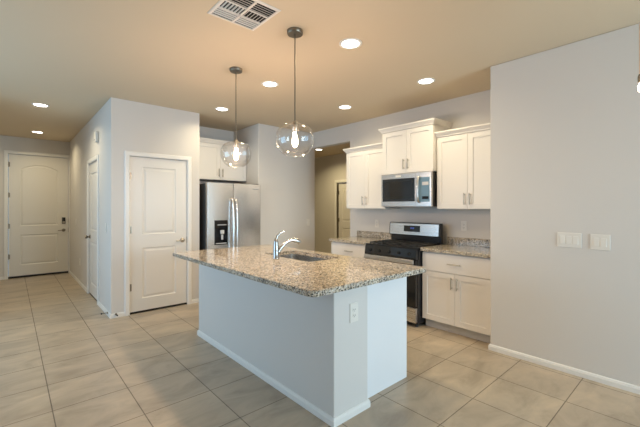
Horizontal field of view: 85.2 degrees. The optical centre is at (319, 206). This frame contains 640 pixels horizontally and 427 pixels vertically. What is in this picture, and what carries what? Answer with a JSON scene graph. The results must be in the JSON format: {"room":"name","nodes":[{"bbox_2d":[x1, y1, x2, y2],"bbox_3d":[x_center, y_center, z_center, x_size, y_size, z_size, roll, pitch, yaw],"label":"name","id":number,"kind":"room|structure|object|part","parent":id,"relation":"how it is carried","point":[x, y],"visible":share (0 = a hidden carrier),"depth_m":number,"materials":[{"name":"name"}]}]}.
{"room":"kitchen","nodes":[
{"label":"kitchen","id":0,"kind":"room"},
{"bbox_2d":[0,135,69,276],"bbox_3d":[-5.859,0.010,6.867,1.725,2.740,0.150,0,0,-42],"label":"wall","id":1,"kind":"structure","parent":0,"point":[6,142],"depth_m":6.79,"materials":[{"name":"white paint"}]},
{"bbox_2d":[4,150,69,279],"bbox_3d":[-5.650,0.146,7.010,1.068,2.468,0.156,0,0,-42],"label":"door","id":2,"kind":"structure","parent":1,"relation":"in","point":[37,195],"depth_m":6.96,"materials":[{"name":"white paint"}]},
{"bbox_2d":[70,100,108,310],"bbox_3d":[-3.917,0.010,5.893,0.120,2.740,3.890,0,0,-42],"label":"wall","id":3,"kind":"structure","parent":0,"point":[83,148],"depth_m":5.70,"materials":[{"name":"white paint"}]},
{"bbox_2d":[69,270,86,291],"bbox_3d":[-4.500,1.353,6.447,0.013,0.055,2.285,0,0,-42],"label":"baseboard","id":4,"kind":"structure","parent":3,"relation":"attached to","point":[70,272],"depth_m":6.33,"materials":[{"name":"white paint"}]},
{"bbox_2d":[85,154,98,304],"bbox_3d":[-3.402,0.319,5.266,0.170,2.122,0.934,0,0,-42],"label":"door","id":5,"kind":"structure","parent":3,"relation":"in","point":[92,236],"depth_m":5.30,"materials":[{"name":"white paint"}]},
{"bbox_2d":[94,131,98,142],"bbox_3d":[-3.164,-0.990,4.922,0.047,0.150,0.130,0,0,-42],"label":"smoke detector","id":6,"kind":"object","parent":3,"relation":"attached to","point":[96,133],"visible":1,"depth_m":4.88,"materials":[{"name":"white plastic"}]},
{"bbox_2d":[98,301,124,318],"bbox_3d":[-2.794,1.353,4.644,0.161,0.055,0.798,0,0,-42],"label":"baseboard","id":7,"kind":"structure","parent":3,"relation":"attached to","point":[120,314],"depth_m":4.38,"materials":[{"name":"white paint"}]},
{"bbox_2d":[109,97,198,313],"bbox_3d":[-2.429,0.010,4.974,1.120,2.740,0.780,0,0,-42],"label":"wall","id":8,"kind":"structure","parent":0,"point":[133,126],"depth_m":4.48,"materials":[{"name":"white paint"}]},
{"bbox_2d":[124,151,191,315],"bbox_3d":[-2.181,0.333,4.718,0.856,2.095,0.156,0,0,-42],"label":"door","id":9,"kind":"structure","parent":8,"relation":"in","point":[157,192],"depth_m":4.67,"materials":[{"name":"white paint"}]},
{"bbox_2d":[199,126,233,183],"bbox_3d":[-1.522,0.010,6.385,2.220,2.740,0.120,0,0,-42],"label":"wall","id":10,"kind":"structure","parent":0,"point":[205,132],"depth_m":6.04,"materials":[{"name":"white paint"}]},
{"bbox_2d":[199,137,247,182],"bbox_3d":[-1.742,-0.753,5.762,1.016,0.637,0.498,0,0,-42],"label":"upper cabinet","id":11,"kind":"object","parent":10,"relation":"attached to","point":[217,163],"visible":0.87,"depth_m":5.62,"materials":[{"name":"white paint"}]},
{"bbox_3d":[-1.783,-0.723,5.456,0.466,0.567,0.019,0,0,-42],"label":"door","id":12,"kind":"part","parent":11,"relation":"part of","materials":[{"name":"white paint"}]},
{"bbox_3d":[-1.742,-1.041,5.762,1.016,0.062,0.498,0,0,-42],"label":"crown molding","id":13,"kind":"part","parent":11,"relation":"part of","materials":[{"name":"white paint"}]},
{"bbox_3d":[-1.433,-0.723,5.767,0.466,0.567,0.019,0,0,-42],"label":"door","id":14,"kind":"part","parent":11,"relation":"part of","materials":[{"name":"white paint"}]},
{"bbox_2d":[234,123,314,250],"bbox_3d":[-0.826,0.010,6.362,1.210,2.740,0.840,0,0,-42],"label":"wall column","id":15,"kind":"structure","parent":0,"point":[285,173],"depth_m":5.99,"materials":[{"name":"white paint"}]},
{"bbox_2d":[0,0,639,157],"bbox_3d":[-0.212,-1.410,3.695,8.400,0.100,12.800,0,0,-42],"label":"ceiling","id":16,"kind":"structure","parent":0,"point":[71,57],"depth_m":3.06,"materials":[{"name":"beige paint"}]},
{"bbox_2d":[31,103,49,106],"bbox_3d":[-3.727,-1.357,4.641,0.190,0.007,0.190,0,0,-42],"label":"recessed light","id":17,"kind":"object","parent":16,"relation":"in","point":[34,104],"visible":1,"depth_m":4.64,"materials":[{"name":"white paint"}]},
{"bbox_2d":[215,107,228,110],"bbox_3d":[-1.360,-1.357,4.830,0.190,0.007,0.190,0,0,-42],"label":"recessed light","id":18,"kind":"object","parent":16,"relation":"in","point":[216,108],"visible":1,"depth_m":4.83,"materials":[{"name":"white paint"}]},
{"bbox_2d":[230,66,241,159],"bbox_3d":[-0.828,-0.879,3.429,0.298,0.961,0.298,0,0,-42],"label":"pendant light","id":19,"kind":"object","parent":16,"relation":"hanging from","point":[235,70],"visible":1,"depth_m":3.43,"materials":[{"name":"silver metal"}]},
{"bbox_2d":[234,139,237,147],"bbox_3d":[-0.828,-0.623,3.429,0.044,0.085,0.044,0,0,-42],"label":"socket","id":20,"kind":"object","parent":19,"relation":"attached to","point":[235,141],"depth_m":3.41,"materials":[{"name":"silver metal"}]},
{"bbox_3d":[-0.828,-0.994,3.429,0.010,0.678,0.010,0,0,-42],"label":"rod","id":21,"kind":"part","parent":19,"relation":"part of","materials":[{"name":"black metal"}]},
{"bbox_3d":[-0.828,-0.519,3.429,0.050,0.124,0.050,0,0,-42],"label":"bulb","id":22,"kind":"part","parent":19,"relation":"part of","materials":[{"name":"beige glass"}]},
{"bbox_2d":[207,0,280,30],"bbox_3d":[-0.529,-1.355,2.421,0.370,0.010,0.370,0,0,-42],"label":"ceiling vent","id":23,"kind":"object","parent":16,"relation":"in","point":[249,14],"visible":1,"depth_m":2.42,"materials":[{"name":"white metal"}]},
{"bbox_2d":[261,81,278,86],"bbox_3d":[-0.553,-1.357,3.848,0.190,0.007,0.190,0,0,-42],"label":"recessed light","id":24,"kind":"object","parent":16,"relation":"in","point":[265,83],"visible":1,"depth_m":3.85,"materials":[{"name":"white paint"}]},
{"bbox_2d":[263,82,276,86],"bbox_3d":[-0.553,-1.358,3.848,0.146,0.002,0.146,0,0,-42],"label":"diffuser","id":25,"kind":"object","parent":24,"relation":"attached to","point":[267,84],"depth_m":3.85,"materials":[{"name":"beige plastic"}]},
{"bbox_2d":[287,27,302,146],"bbox_3d":[-0.193,-0.879,2.688,0.298,0.961,0.298,0,0,-42],"label":"pendant light","id":26,"kind":"object","parent":16,"relation":"hanging from","point":[293,32],"visible":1,"depth_m":2.68,"materials":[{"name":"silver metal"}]},
{"bbox_2d":[292,121,297,131],"bbox_3d":[-0.193,-0.623,2.688,0.044,0.085,0.044,0,0,-42],"label":"socket","id":27,"kind":"object","parent":26,"relation":"attached to","point":[294,125],"depth_m":2.67,"materials":[{"name":"silver metal"}]},
{"bbox_3d":[-0.193,-0.994,2.688,0.010,0.678,0.010,0,0,-42],"label":"rod","id":28,"kind":"part","parent":26,"relation":"part of","materials":[{"name":"black metal"}]},
{"bbox_3d":[-0.193,-0.519,2.688,0.050,0.124,0.050,0,0,-42],"label":"bulb","id":29,"kind":"part","parent":26,"relation":"part of","materials":[{"name":"beige glass"}]},
{"bbox_2d":[338,105,351,108],"bbox_3d":[0.340,-1.357,4.733,0.190,0.007,0.190,0,0,-42],"label":"recessed light","id":30,"kind":"object","parent":16,"relation":"in","point":[341,106],"visible":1,"depth_m":4.73,"materials":[{"name":"white paint"}]},
{"bbox_2d":[339,38,361,48],"bbox_3d":[0.254,-1.357,2.895,0.190,0.007,0.190,0,0,-42],"label":"recessed light","id":31,"kind":"object","parent":16,"relation":"in","point":[349,43],"visible":1,"depth_m":2.89,"materials":[{"name":"white paint"}]},
{"bbox_2d":[342,40,358,47],"bbox_3d":[0.254,-1.358,2.895,0.146,0.002,0.146,0,0,-42],"label":"diffuser","id":32,"kind":"object","parent":31,"relation":"attached to","point":[345,43],"depth_m":2.89,"materials":[{"name":"beige plastic"}]},
{"bbox_2d":[417,78,434,84],"bbox_3d":[1.144,-1.357,3.756,0.190,0.007,0.190,0,0,-42],"label":"recessed light","id":33,"kind":"object","parent":16,"relation":"in","point":[423,81],"visible":1,"depth_m":3.75,"materials":[{"name":"white paint"}]},
{"bbox_2d":[419,79,432,83],"bbox_3d":[1.144,-1.358,3.756,0.146,0.002,0.146,0,0,-42],"label":"diffuser","id":34,"kind":"object","parent":33,"relation":"attached to","point":[421,81],"depth_m":3.76,"materials":[{"name":"beige plastic"}]},
{"bbox_2d":[638,24,639,91],"bbox_3d":[1.658,-0.957,1.521,0.429,0.806,0.425,0,0,-42],"label":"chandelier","id":35,"kind":"object","parent":16,"relation":"hanging from","point":[639,24],"visible":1,"depth_m":1.71,"materials":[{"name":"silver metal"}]},
{"bbox_2d":[0,273,639,426],"bbox_3d":[-0.212,1.430,3.695,8.400,0.100,12.800,0,0,-42],"label":"floor","id":36,"kind":"structure","parent":0,"point":[64,362],"depth_m":2.75,"materials":[{"name":"tile"}]},
{"bbox_2d":[199,182,260,249],"bbox_3d":[-1.520,0.506,5.552,0.890,1.747,0.876,0,0,-42],"label":"refrigerator","id":37,"kind":"object","parent":36,"relation":"on","point":[229,213],"visible":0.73,"depth_m":5.21,"materials":[{"name":"grey metal"}]},
{"bbox_3d":[-1.482,0.470,5.148,0.409,1.650,0.070,0,0,-42],"label":"freezer door","id":38,"kind":"part","parent":37,"relation":"part of","materials":[{"name":"silver metal"}]},
{"bbox_3d":[-1.304,0.370,5.215,0.029,1.009,0.085,0,0,-42],"label":"handle","id":39,"kind":"part","parent":37,"relation":"part of","materials":[{"name":"silver metal"}]},
{"bbox_3d":[-1.259,0.370,5.255,0.029,1.009,0.085,0,0,-42],"label":"handle","id":40,"kind":"part","parent":37,"relation":"part of","materials":[{"name":"silver metal"}]},
{"bbox_3d":[-1.148,0.470,5.446,0.475,1.650,0.070,0,0,-42],"label":"door","id":41,"kind":"part","parent":37,"relation":"part of","materials":[{"name":"silver metal"}]},
{"bbox_2d":[197,264,406,426],"bbox_3d":[-0.278,0.942,3.268,0.917,0.877,2.126,0,0,-42],"label":"kitchen island","id":42,"kind":"object","parent":36,"relation":"on","point":[309,349],"visible":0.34,"depth_m":2.58,"materials":[{"name":"white paint"}]},
{"bbox_3d":[-0.490,1.353,3.079,0.351,0.055,2.126,0,0,-42],"label":"baseboard","id":43,"kind":"part","parent":42,"relation":"part of","materials":[{"name":"white paint"}]},
{"bbox_2d":[173,244,425,296],"bbox_3d":[-0.343,0.483,3.129,1.170,0.035,2.220,0,0,-42],"label":"island countertop","id":44,"kind":"structure","parent":42,"relation":"on","point":[339,273],"depth_m":2.64,"materials":[{"name":"stone"}]},
{"bbox_2d":[273,231,300,258],"bbox_3d":[-0.304,0.341,3.212,0.284,0.250,0.063,0,0,-32],"label":"faucet","id":45,"kind":"object","parent":44,"relation":"on","point":[276,249],"visible":1,"depth_m":3.15,"materials":[{"name":"silver metal"}]},
{"bbox_3d":[-0.327,0.366,3.196,0.174,0.149,0.034,0,0,-29],"label":"spout","id":46,"kind":"part","parent":45,"relation":"part of","materials":[{"name":"silver metal"}]},
{"bbox_2d":[279,254,327,261],"bbox_3d":[-0.186,0.601,3.343,0.420,0.198,0.750,0,0,-42],"label":"sink","id":47,"kind":"object","parent":44,"relation":"in","point":[291,256],"visible":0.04,"depth_m":3.62,"materials":[{"name":"silver metal"}]},
{"bbox_2d":[350,302,357,322],"bbox_3d":[0.226,0.698,2.305,0.078,0.128,0.009,0,0,-42],"label":"outlet","id":48,"kind":"object","parent":42,"relation":"attached to","point":[353,306],"visible":1,"depth_m":2.30,"materials":[{"name":"white plastic"}]},
{"bbox_3d":[0.488,0.942,2.647,0.561,0.877,0.018,0,0,-42],"label":"panel","id":49,"kind":"part","parent":42,"relation":"part of","materials":[{"name":"white plastic"}]},
{"bbox_2d":[331,241,364,257],"bbox_3d":[0.624,0.942,5.059,0.629,0.876,0.745,0,0,-42],"label":"base cabinet","id":50,"kind":"object","parent":36,"relation":"on","point":[340,248],"visible":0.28,"depth_m":4.89,"materials":[{"name":"white paint"}]},
{"bbox_2d":[329,231,390,244],"bbox_3d":[0.620,0.439,5.064,0.633,0.127,0.763,0,0,-42],"label":"countertop","id":51,"kind":"structure","parent":50,"relation":"on","point":[363,237],"depth_m":5.15,"materials":[{"name":"stone"}]},
{"bbox_2d":[364,222,442,326],"bbox_3d":[1.037,0.794,4.409,0.646,1.172,0.760,0,0,-42],"label":"range","id":52,"kind":"object","parent":36,"relation":"on","point":[405,243],"visible":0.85,"depth_m":4.25,"materials":[{"name":"black metal"}]},
{"bbox_3d":[0.819,0.625,4.203,0.046,0.054,0.730,0,0,-42],"label":"oven handle","id":53,"kind":"part","parent":52,"relation":"part of","materials":[{"name":"silver metal"}]},
{"bbox_3d":[0.847,0.880,4.239,0.045,0.530,0.750,0,0,-42],"label":"oven door","id":54,"kind":"part","parent":52,"relation":"part of","materials":[{"name":"black glass"}]},
{"bbox_3d":[0.853,0.540,4.244,0.060,0.130,0.758,0,0,-42],"label":"control panel","id":55,"kind":"part","parent":52,"relation":"part of","materials":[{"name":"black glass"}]},
{"bbox_2d":[366,242,437,249],"bbox_3d":[1.047,0.477,4.417,0.540,0.019,0.760,0,0,-42],"label":"cooktop","id":56,"kind":"object","parent":52,"relation":"in","point":[381,245],"depth_m":4.27,"materials":[{"name":"black metal"}]},
{"bbox_3d":[0.849,1.240,4.241,0.041,0.170,0.750,0,0,-42],"label":"drawer","id":57,"kind":"part","parent":52,"relation":"part of","materials":[{"name":"silver metal"}]},
{"bbox_2d":[423,251,489,342],"bbox_3d":[1.650,0.942,3.906,0.629,0.876,0.785,0,0,-42],"label":"base cabinet","id":58,"kind":"object","parent":36,"relation":"on","point":[456,288],"visible":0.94,"depth_m":3.70,"materials":[{"name":"white paint"}]},
{"bbox_3d":[1.318,0.999,3.872,0.019,0.550,0.388,0,0,-42],"label":"door","id":59,"kind":"part","parent":58,"relation":"part of","materials":[{"name":"white paint"}]},
{"bbox_2d":[420,237,489,257],"bbox_3d":[1.650,0.439,3.908,0.633,0.127,0.792,0,0,-42],"label":"countertop","id":60,"kind":"structure","parent":58,"relation":"on","point":[474,247],"depth_m":4.00,"materials":[{"name":"stone"}]},
{"bbox_3d":[1.448,0.618,3.726,0.019,0.200,0.779,0,0,-42],"label":"drawer","id":61,"kind":"part","parent":58,"relation":"part of","materials":[{"name":"white paint"}]},
{"bbox_3d":[1.578,0.999,3.580,0.019,0.550,0.388,0,0,-42],"label":"door","id":62,"kind":"part","parent":58,"relation":"part of","materials":[{"name":"white paint"}]},
{"bbox_2d":[315,153,346,252],"bbox_3d":[0.891,0.010,8.561,0.120,2.740,5.600,0,0,-42],"label":"wall","id":63,"kind":"structure","parent":0,"point":[328,169],"depth_m":9.28,"materials":[{"name":"white paint"}]},
{"bbox_2d":[335,179,349,237],"bbox_3d":[0.734,0.343,8.703,0.107,2.075,0.970,0,0,-42],"label":"door","id":64,"kind":"structure","parent":63,"relation":"in","point":[342,214],"depth_m":8.90,"materials":[{"name":"white paint"}]},
{"bbox_2d":[312,90,489,243],"bbox_3d":[1.048,0.010,5.152,0.120,2.740,3.460,0,0,-42],"label":"wall","id":65,"kind":"structure","parent":0,"point":[472,109],"depth_m":4.71,"materials":[{"name":"white paint"}]},
{"bbox_2d":[343,142,398,208],"bbox_3d":[0.751,-0.429,5.125,0.356,0.905,0.811,0,0,-42],"label":"upper cabinet","id":66,"kind":"object","parent":65,"relation":"attached to","point":[364,163],"visible":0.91,"depth_m":5.02,"materials":[{"name":"white paint"}]},
{"bbox_3d":[0.532,-0.399,5.175,0.019,0.835,0.363,0,0,-42],"label":"door","id":67,"kind":"part","parent":66,"relation":"part of","materials":[{"name":"white paint"}]},
{"bbox_3d":[0.751,-0.851,5.125,0.356,0.062,0.811,0,0,-42],"label":"crown molding","id":68,"kind":"part","parent":66,"relation":"part of","materials":[{"name":"white paint"}]},
{"bbox_3d":[0.775,-0.399,4.902,0.019,0.835,0.363,0,0,-42],"label":"door","id":69,"kind":"part","parent":66,"relation":"part of","materials":[{"name":"white paint"}]},
{"bbox_2d":[357,231,390,238],"bbox_3d":[0.849,0.420,5.267,0.022,0.091,0.763,0,0,-42],"label":"backsplash","id":70,"kind":"structure","parent":65,"relation":"attached to","point":[385,235],"depth_m":5.28,"materials":[{"name":"stone"}]},
{"bbox_2d":[378,117,452,174],"bbox_3d":[1.227,-0.742,4.539,0.426,0.620,0.836,0,0,-42],"label":"upper cabinet","id":71,"kind":"object","parent":65,"relation":"attached to","point":[411,147],"visible":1,"depth_m":4.36,"materials":[{"name":"white paint"}]},
{"bbox_3d":[0.977,-0.711,4.570,0.019,0.550,0.376,0,0,-42],"label":"door","id":72,"kind":"part","parent":71,"relation":"part of","materials":[{"name":"white paint"}]},
{"bbox_2d":[381,171,436,206],"bbox_3d":[1.204,-0.213,4.525,0.477,0.428,0.748,0,0,-42],"label":"microwave","id":73,"kind":"object","parent":71,"relation":"attached to","point":[417,189],"visible":0.95,"depth_m":4.35,"materials":[{"name":"silver metal"}]},
{"bbox_3d":[1.013,-0.216,4.501,0.030,0.422,0.530,0,0,-42],"label":"door","id":74,"kind":"part","parent":73,"relation":"part of","materials":[{"name":"black glass"}]},
{"bbox_3d":[1.194,-0.215,4.231,0.068,0.337,0.027,0,0,-42],"label":"handle","id":75,"kind":"part","parent":73,"relation":"part of","materials":[{"name":"silver metal"}]},
{"bbox_3d":[1.248,-0.213,4.215,0.007,0.297,0.180,0,0,-42],"label":"control panel","id":76,"kind":"part","parent":73,"relation":"part of","materials":[{"name":"blue"}]},
{"bbox_3d":[1.227,-1.021,4.539,0.426,0.062,0.836,0,0,-42],"label":"crown molding","id":77,"kind":"part","parent":71,"relation":"part of","materials":[{"name":"white paint"}]},
{"bbox_3d":[1.229,-0.711,4.287,0.019,0.550,0.376,0,0,-42],"label":"door","id":78,"kind":"part","parent":71,"relation":"part of","materials":[{"name":"white paint"}]},
{"bbox_2d":[435,123,489,208],"bbox_3d":[1.758,-0.435,3.994,0.356,0.917,0.826,0,0,-42],"label":"upper cabinet","id":79,"kind":"object","parent":65,"relation":"attached to","point":[463,154],"visible":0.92,"depth_m":3.92,"materials":[{"name":"white paint"}]},
{"bbox_3d":[1.537,-0.405,4.047,0.019,0.847,0.370,0,0,-42],"label":"door","id":80,"kind":"part","parent":79,"relation":"part of","materials":[{"name":"white paint"}]},
{"bbox_3d":[1.758,-0.863,3.994,0.356,0.062,0.826,0,0,-42],"label":"crown molding","id":81,"kind":"part","parent":79,"relation":"part of","materials":[{"name":"white paint"}]},
{"bbox_3d":[1.785,-0.405,3.768,0.019,0.847,0.370,0,0,-42],"label":"door","id":82,"kind":"part","parent":79,"relation":"part of","materials":[{"name":"white paint"}]},
{"bbox_2d":[461,221,466,230],"bbox_3d":[1.760,0.233,4.257,0.009,0.118,0.072,0,0,-42],"label":"outlet","id":83,"kind":"object","parent":65,"relation":"attached to","point":[463,223],"visible":1,"depth_m":4.25,"materials":[{"name":"white plastic"}]},
{"bbox_2d":[447,237,489,246],"bbox_3d":[1.879,0.420,4.111,0.022,0.091,0.792,0,0,-42],"label":"backsplash","id":84,"kind":"structure","parent":65,"relation":"attached to","point":[450,240],"depth_m":4.18,"materials":[{"name":"stone"}]},
{"bbox_2d":[490,23,639,385],"bbox_3d":[3.582,0.010,1.798,0.800,2.740,4.920,0,0,-42],"label":"wall","id":85,"kind":"structure","parent":0,"point":[565,119],"depth_m":2.88,"materials":[{"name":"white paint"}]},
{"bbox_2d":[488,344,639,394],"bbox_3d":[3.270,1.353,1.596,0.093,0.055,4.833,0,0,-42],"label":"baseboard","id":86,"kind":"structure","parent":85,"relation":"attached to","point":[632,388],"depth_m":2.88,"materials":[{"name":"white paint"}]},
{"bbox_2d":[557,232,581,247],"bbox_3d":[2.067,0.275,2.888,0.012,0.122,0.168,0,0,-42],"label":"light switch","id":87,"kind":"object","parent":85,"relation":"attached to","point":[572,240],"visible":1,"depth_m":2.88,"materials":[{"name":"white plastic"}]},
{"bbox_2d":[590,234,609,250],"bbox_3d":[2.202,0.278,2.736,0.012,0.122,0.125,0,0,-42],"label":"light switch","id":88,"kind":"object","parent":85,"relation":"attached to","point":[597,242],"visible":1,"depth_m":2.74,"materials":[{"name":"white plastic"}]}
]}

